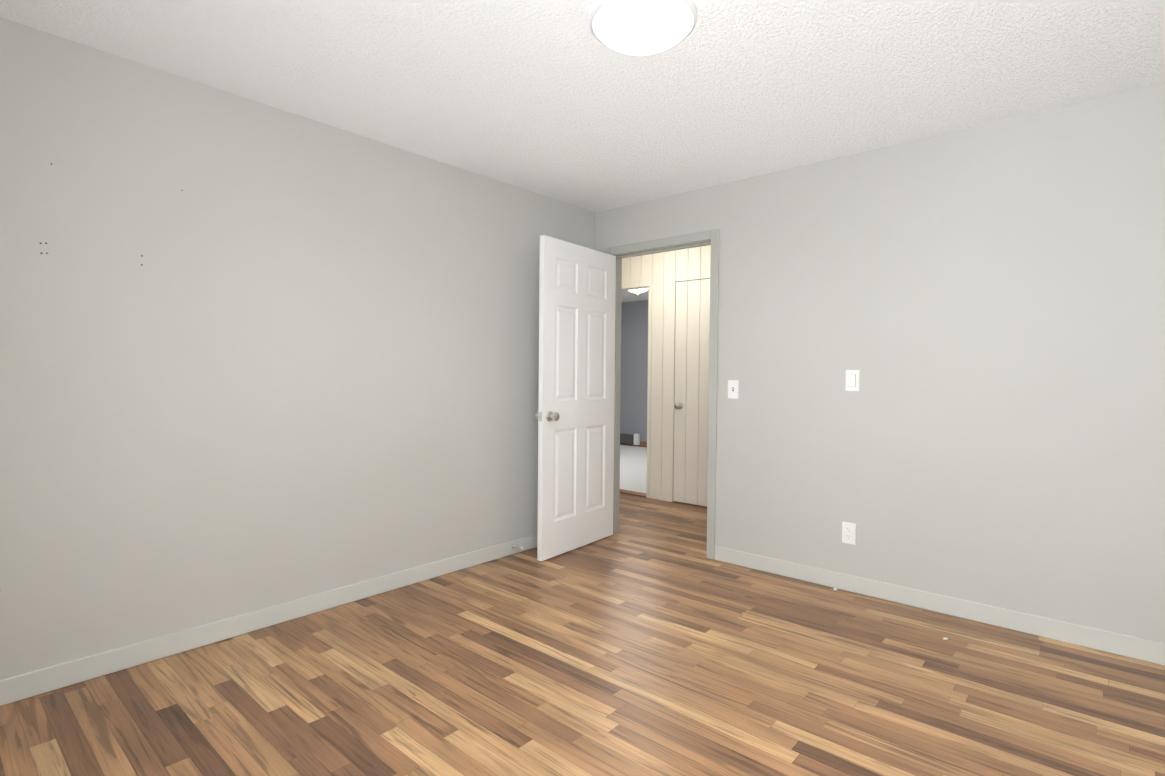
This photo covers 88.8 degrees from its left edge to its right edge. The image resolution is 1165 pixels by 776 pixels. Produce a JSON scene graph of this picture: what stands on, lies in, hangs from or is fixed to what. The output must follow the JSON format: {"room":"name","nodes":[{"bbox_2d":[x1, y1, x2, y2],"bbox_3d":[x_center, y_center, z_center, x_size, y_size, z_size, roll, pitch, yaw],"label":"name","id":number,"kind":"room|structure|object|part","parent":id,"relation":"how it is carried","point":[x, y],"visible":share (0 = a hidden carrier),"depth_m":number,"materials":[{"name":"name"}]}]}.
{"room":"empty bedroom","nodes":[
{"label":"empty bedroom","id":0,"kind":"room"},
{"bbox_2d":[0,17,594,679],"bbox_3d":[-1.178,-0.098,3.119,0.111,2.390,3.920,2,2,41],"label":"wall","id":1,"kind":"structure","parent":0,"point":[254,355],"depth_m":2.61,"materials":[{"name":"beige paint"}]},
{"bbox_2d":[0,534,537,705],"bbox_3d":[-1.143,1.053,3.104,0.012,0.090,3.700,2,2,41],"label":"baseboard","id":2,"kind":"structure","parent":1,"relation":"attached to","point":[36,682],"depth_m":2.61,"materials":[{"name":"grey paint"}]},
{"bbox_2d":[512,544,522,549],"bbox_3d":[-0.417,1.035,3.864,0.080,0.032,0.032,2,2,41],"label":"doorstop","id":3,"kind":"object","parent":1,"relation":"attached to","point":[514,546],"visible":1,"depth_m":3.87,"materials":[{"name":"silver metal"}]},
{"bbox_2d":[0,493,1164,775],"bbox_3d":[-0.305,1.085,5.362,9.100,0.060,8.600,2,2,41],"label":"floor","id":4,"kind":"structure","parent":0,"point":[648,639],"depth_m":2.22,"materials":[{"name":"laminate"}]},
{"bbox_2d":[619,489,645,496],"bbox_3d":[0.344,1.038,6.042,0.820,0.014,0.120,2,2,41],"label":"trim","id":5,"kind":"structure","parent":4,"relation":"on","point":[635,493],"depth_m":5.90,"materials":[{"name":"brown wood"}]},
{"bbox_2d":[620,445,646,492],"bbox_3d":[0.377,0.993,8.113,6.100,0.012,3.160,2,2,41],"label":"carpet floor","id":6,"kind":"structure","parent":4,"relation":"on","point":[633,467],"depth_m":7.43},
{"bbox_2d":[0,0,1164,301],"bbox_3d":[-0.283,-1.375,5.307,9.100,0.080,8.600,2,2,41],"label":"ceiling","id":7,"kind":"structure","parent":0,"point":[554,100],"depth_m":2.38,"materials":[{"name":"white paint"}]},
{"bbox_2d":[628,288,648,294],"bbox_3d":[0.713,-1.289,7.693,0.320,0.180,0.320,2,2,41],"label":"ceiling lamp","id":8,"kind":"object","parent":7,"relation":"attached to","point":[637,291],"visible":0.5,"depth_m":7.63,"materials":[{"name":"white glass"}]},
{"bbox_2d":[589,0,696,55],"bbox_3d":[0.204,-1.210,2.023,0.364,0.094,0.364,2,2,41],"label":"ceiling lamp","id":9,"kind":"object","parent":7,"relation":"attached to","point":[639,27],"visible":1,"depth_m":1.96,"materials":[{"name":"white frosted glass"}]},
{"bbox_2d":[620,300,648,441],"bbox_3d":[1.465,-0.213,9.317,6.320,2.390,0.110,2,2,41],"label":"wall","id":10,"kind":"structure","parent":0,"point":[634,366],"depth_m":9.77,"materials":[{"name":"grey paint"}]},
{"bbox_2d":[620,433,639,444],"bbox_3d":[0.719,0.834,9.850,0.520,0.180,0.068,2,2,41],"label":"heater","id":11,"kind":"object","parent":10,"relation":"attached to","point":[634,439],"visible":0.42,"depth_m":9.76,"materials":[{"name":"white metal"}]},
{"bbox_2d":[620,441,646,446],"bbox_3d":[1.415,0.926,9.296,6.100,0.088,0.012,2,2,41],"label":"baseboard","id":12,"kind":"structure","parent":10,"relation":"attached to","point":[643,444],"depth_m":9.70,"materials":[{"name":"brown wood"}]},
{"bbox_2d":[622,278,709,501],"bbox_3d":[1.039,-0.130,5.416,4.200,2.390,0.101,2,2,41],"label":"wall","id":13,"kind":"structure","parent":0,"point":[675,314],"depth_m":5.53,"materials":[{"name":"white paint"}]},
{"bbox_2d":[622,245,710,501],"bbox_3d":[1.003,-0.129,5.375,4.200,2.390,0.009,2,2,41],"label":"panelling","id":14,"kind":"object","parent":13,"relation":"attached to","point":[661,274],"visible":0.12,"depth_m":5.60,"materials":[{"name":"white paint"}]},
{"bbox_2d":[673,279,709,506],"bbox_3d":[1.108,0.045,5.255,0.718,2.024,0.098,2,2,41],"label":"closet door","id":15,"kind":"structure","parent":13,"relation":"in","point":[691,396],"depth_m":5.38,"materials":[{"name":"white paint"}]},
{"bbox_3d":[0.875,0.163,5.441,0.060,0.060,0.067,2,2,41],"label":"hall closet knob","id":16,"kind":"part","parent":15,"relation":"part of","materials":[{"name":"silver metal"}]},
{"bbox_2d":[594,84,1164,642],"bbox_3d":[1.476,-0.079,3.327,3.610,2.390,0.110,2,2,41],"label":"wall","id":17,"kind":"structure","parent":0,"point":[982,308],"depth_m":2.92,"materials":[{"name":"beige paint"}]},
{"bbox_2d":[535,235,615,560],"bbox_3d":[-0.023,0.064,4.025,0.169,2.030,0.809,1,2,37],"label":"door","id":18,"kind":"structure","parent":17,"relation":"in","point":[574,415],"depth_m":3.96,"materials":[{"name":"white paint"}]},
{"bbox_3d":[-0.235,0.178,3.747,0.169,0.066,0.108,1,2,37],"label":"knob","id":19,"kind":"part","parent":18,"relation":"part of","materials":[{"name":"silver metal"}]},
{"bbox_2d":[605,229,719,559],"bbox_3d":[0.547,0.036,4.141,0.930,2.107,0.140,2,2,41],"label":"door frame","id":20,"kind":"structure","parent":17,"relation":"attached to","point":[713,236],"depth_m":3.84,"materials":[{"name":"grey paint"}]},
{"bbox_2d":[728,380,738,398],"bbox_3d":[0.937,0.008,3.714,0.070,0.115,0.020,2,2,41],"label":"toggle light switch","id":21,"kind":"object","parent":17,"relation":"attached to","point":[733,388],"visible":1,"depth_m":3.71,"materials":[{"name":"white plastic"}]},
{"bbox_2d":[842,522,855,544],"bbox_3d":[1.464,0.798,3.272,0.070,0.115,0.008,2,2,41],"label":"duplex electrical outlet","id":22,"kind":"object","parent":17,"relation":"attached to","point":[848,533],"visible":1,"depth_m":3.27,"materials":[{"name":"white plastic"}]},
{"bbox_2d":[845,370,859,390],"bbox_3d":[1.473,-0.041,3.249,0.070,0.115,0.012,2,2,41],"label":"rocker light switch","id":23,"kind":"object","parent":17,"relation":"attached to","point":[852,380],"visible":1,"depth_m":3.25,"materials":[{"name":"white plastic"}]},
{"bbox_2d":[715,546,1164,665],"bbox_3d":[1.388,1.070,3.339,3.488,0.090,0.012,2,2,41],"label":"baseboard","id":24,"kind":"structure","parent":17,"relation":"attached to","point":[1118,644],"depth_m":2.91,"materials":[{"name":"grey paint"}]}
]}

